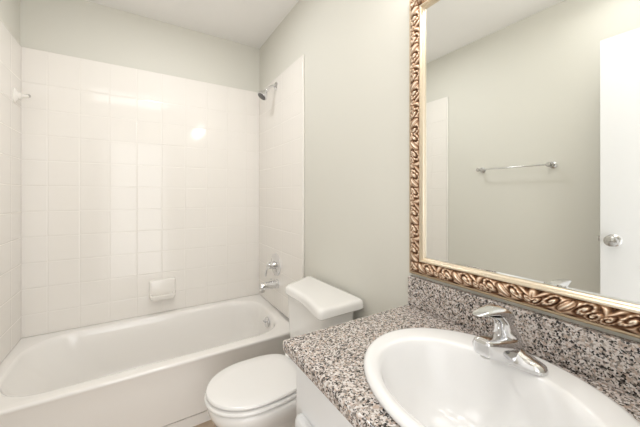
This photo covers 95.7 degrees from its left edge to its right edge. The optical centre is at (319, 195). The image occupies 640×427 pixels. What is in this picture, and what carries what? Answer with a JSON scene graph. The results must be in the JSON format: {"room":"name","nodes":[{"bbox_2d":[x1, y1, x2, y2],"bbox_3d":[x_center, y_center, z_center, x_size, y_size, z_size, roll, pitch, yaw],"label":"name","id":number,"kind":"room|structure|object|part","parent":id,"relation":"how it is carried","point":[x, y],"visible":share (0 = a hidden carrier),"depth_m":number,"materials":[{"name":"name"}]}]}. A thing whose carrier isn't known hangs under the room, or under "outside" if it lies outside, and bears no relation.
{"room":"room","nodes":[
{"label":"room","id":0,"kind":"room"},
{"bbox_2d":[0,0,21,363],"bbox_3d":[-1.122,0.006,0.609,0.113,2.470,2.650,0,0,-32],"label":"wall","id":1,"kind":"structure","parent":0,"point":[10,47],"depth_m":1.52,"materials":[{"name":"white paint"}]},
{"bbox_2d":[12,88,30,102],"bbox_3d":[-1.635,-0.540,1.589,0.047,0.082,0.073,0,0,41],"label":"wall hook","id":2,"kind":"object","parent":1,"relation":"attached to","point":[16,95],"visible":1,"depth_m":1.57,"materials":[{"name":"white ceramic"}]},
{"bbox_3d":[-1.642,-0.540,1.575,0.030,0.082,0.048,0,0,-32],"label":"mounting plate","id":3,"kind":"part","parent":2,"relation":"part of","materials":[{"name":"white ceramic"}]},
{"bbox_2d":[20,0,259,337],"bbox_3d":[-1.143,0.006,2.091,1.440,2.470,0.109,0,0,-32],"label":"wall","id":4,"kind":"structure","parent":0,"point":[140,134],"depth_m":1.95,"materials":[{"name":"white tile"}]},
{"bbox_2d":[149,277,174,300],"bbox_3d":[-1.093,0.656,2.015,0.164,0.130,0.073,0,0,-32],"label":"soap dish","id":5,"kind":"object","parent":4,"relation":"attached to","point":[160,289],"visible":1,"depth_m":2.02,"materials":[{"name":"white ceramic"}]},
{"bbox_2d":[150,291,174,300],"bbox_3d":[-1.093,0.703,2.015,0.158,0.034,0.073,0,0,-32],"label":"tray","id":6,"kind":"object","parent":5,"relation":"on","point":[154,295],"depth_m":2.01,"materials":[{"name":"white ceramic"}]},
{"bbox_2d":[86,0,298,48],"bbox_3d":[-0.473,-1.278,1.012,1.640,0.100,2.650,0,0,-32],"label":"ceiling","id":7,"kind":"structure","parent":0,"point":[246,22],"depth_m":1.97,"materials":[{"name":"white paint"}]},
{"bbox_2d":[193,420,215,426],"bbox_3d":[-0.038,1.266,0.311,1.640,0.150,4.300,0,0,-32],"label":"floor","id":8,"kind":"structure","parent":0,"point":[209,423],"depth_m":1.51,"materials":[{"name":"beige tile"}]},
{"bbox_2d":[0,294,289,426],"bbox_3d":[-0.920,1.009,1.732,1.437,0.365,0.752,0,0,-32],"label":"bathtub","id":9,"kind":"object","parent":8,"relation":"on","point":[156,369],"visible":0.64,"depth_m":1.56,"materials":[{"name":"white ceramic"}]},
{"bbox_3d":[-0.375,0.889,2.032,0.017,0.068,0.068,0,0,-32],"label":"overflow plate","id":10,"kind":"part","parent":9,"relation":"part of","materials":[{"name":"silver metal"}]},
{"bbox_2d":[204,276,363,426],"bbox_3d":[-0.182,0.823,1.294,0.621,0.738,0.466,0,0,-32],"label":"toilet","id":11,"kind":"object","parent":8,"relation":"on","point":[261,391],"visible":0.73,"depth_m":1.22,"materials":[{"name":"white ceramic"}]},
{"bbox_3d":[-0.282,0.820,1.254,0.409,0.016,0.332,0,0,-32],"label":"seat","id":12,"kind":"part","parent":11,"relation":"part of","materials":[{"name":"white plastic"}]},
{"bbox_3d":[-0.281,0.797,1.255,0.401,0.019,0.324,0,0,-32],"label":"seat lid","id":13,"kind":"part","parent":11,"relation":"part of","materials":[{"name":"white plastic"}]},
{"bbox_3d":[-0.197,1.012,1.307,0.589,0.358,0.322,0,0,-32],"label":"bowl","id":14,"kind":"part","parent":11,"relation":"part of","materials":[{"name":"white ceramic"}]},
{"bbox_3d":[-0.007,0.666,1.401,0.174,0.336,0.370,0,0,-32],"label":"tank","id":15,"kind":"part","parent":11,"relation":"part of","materials":[{"name":"white ceramic"}]},
{"bbox_3d":[-0.021,0.475,1.394,0.241,0.044,0.466,0,0,-32],"label":"tank lid","id":16,"kind":"part","parent":11,"relation":"part of","materials":[{"name":"white ceramic"}]},
{"bbox_2d":[295,366,352,426],"bbox_3d":[0.335,0.813,0.567,0.532,0.758,0.837,0,0,-32],"label":"vanity cabinet","id":17,"kind":"object","parent":8,"relation":"on","point":[314,409],"visible":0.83,"depth_m":0.73,"materials":[{"name":"white paint"}]},
{"bbox_3d":[0.040,0.836,0.619,0.022,0.501,0.391,0,0,-32],"label":"door","id":18,"kind":"part","parent":17,"relation":"part of","materials":[{"name":"white paint"}]},
{"bbox_2d":[283,275,639,426],"bbox_3d":[0.340,0.364,0.575,0.516,0.139,0.849,0,0,-32],"label":"countertop","id":19,"kind":"structure","parent":17,"relation":"on","point":[332,357],"depth_m":0.69,"materials":[{"name":"stone"}]},
{"bbox_2d":[364,328,639,426],"bbox_3d":[0.325,0.463,0.595,0.428,0.168,0.514,0,0,-32],"label":"sink","id":20,"kind":"object","parent":19,"relation":"in","point":[421,377],"visible":0.91,"depth_m":0.67,"materials":[{"name":"white ceramic"}]},
{"bbox_2d":[259,0,639,341],"bbox_3d":[0.176,0.006,1.414,0.113,2.470,2.650,0,0,-32],"label":"wall","id":21,"kind":"structure","parent":0,"point":[334,129],"depth_m":1.46,"materials":[{"name":"white paint"}]},
{"bbox_2d":[257,82,277,100],"bbox_3d":[-0.379,-0.750,2.076,0.139,0.146,0.076,0,0,-32],"label":"shower","id":22,"kind":"object","parent":21,"relation":"attached to","point":[262,94],"visible":1,"depth_m":2.06,"materials":[{"name":"silver metal"}]},
{"bbox_2d":[259,279,278,292],"bbox_3d":[-0.364,0.638,2.056,0.136,0.084,0.066,0,0,-32],"label":"tub spout","id":23,"kind":"object","parent":21,"relation":"attached to","point":[270,284],"visible":1,"depth_m":2.04,"materials":[{"name":"silver metal"}]},
{"bbox_2d":[265,253,280,276],"bbox_3d":[-0.350,0.511,2.094,0.072,0.173,0.164,0,0,-32],"label":"shower valve","id":24,"kind":"object","parent":21,"relation":"attached to","point":[275,265],"visible":1,"depth_m":2.08,"materials":[{"name":"silver metal"}]},
{"bbox_3d":[-0.371,0.539,2.098,0.041,0.117,0.080,0,0,-32],"label":"lever handle","id":25,"kind":"part","parent":24,"relation":"part of","materials":[{"name":"silver metal"}]},
{"bbox_3d":[-0.305,-0.015,2.098,0.009,1.682,0.764,0,0,-32],"label":"tile panel","id":26,"kind":"part","parent":21,"relation":"part of","materials":[{"name":"white tile"}]},
{"bbox_3d":[-0.102,-0.015,1.767,0.013,1.683,0.012,0,0,-32],"label":"edge trim","id":27,"kind":"part","parent":21,"relation":"part of","materials":[{"name":"white ceramic"}]},
{"bbox_2d":[408,275,639,396],"bbox_3d":[0.551,0.346,0.705,0.021,0.102,0.846,0,0,-32],"label":"backsplash","id":28,"kind":"structure","parent":21,"relation":"attached to","point":[609,359],"depth_m":0.68,"materials":[{"name":"stone"}]},
{"bbox_2d":[409,0,639,338],"bbox_3d":[0.533,-0.215,0.724,0.032,1.000,0.794,0,0,-32],"label":"wall mirror","id":29,"kind":"object","parent":21,"relation":"attached to","point":[524,115],"visible":1,"depth_m":0.74,"materials":[{"name":"gold metal"}]},
{"bbox_2d":[472,304,548,375],"bbox_3d":[0.395,0.313,0.652,0.160,0.133,0.160,0,0,-32],"label":"faucet","id":30,"kind":"object","parent":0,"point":[504,344],"visible":1,"depth_m":0.64,"materials":[{"name":"silver metal"}]},
{"bbox_3d":[0.393,0.286,0.651,0.154,0.079,0.054,0,0,-32],"label":"lever handle","id":31,"kind":"part","parent":30,"relation":"part of","materials":[{"name":"silver metal"}]},
{"bbox_3d":[0.409,0.346,0.661,0.128,0.063,0.062,0,0,-32],"label":"spout","id":32,"kind":"part","parent":30,"relation":"part of","materials":[{"name":"silver metal"}]},
{"bbox_3d":[0.438,0.362,0.679,0.054,0.036,0.160,0,0,-32],"label":"plate","id":33,"kind":"part","parent":30,"relation":"part of","materials":[{"name":"silver metal"}]}
]}

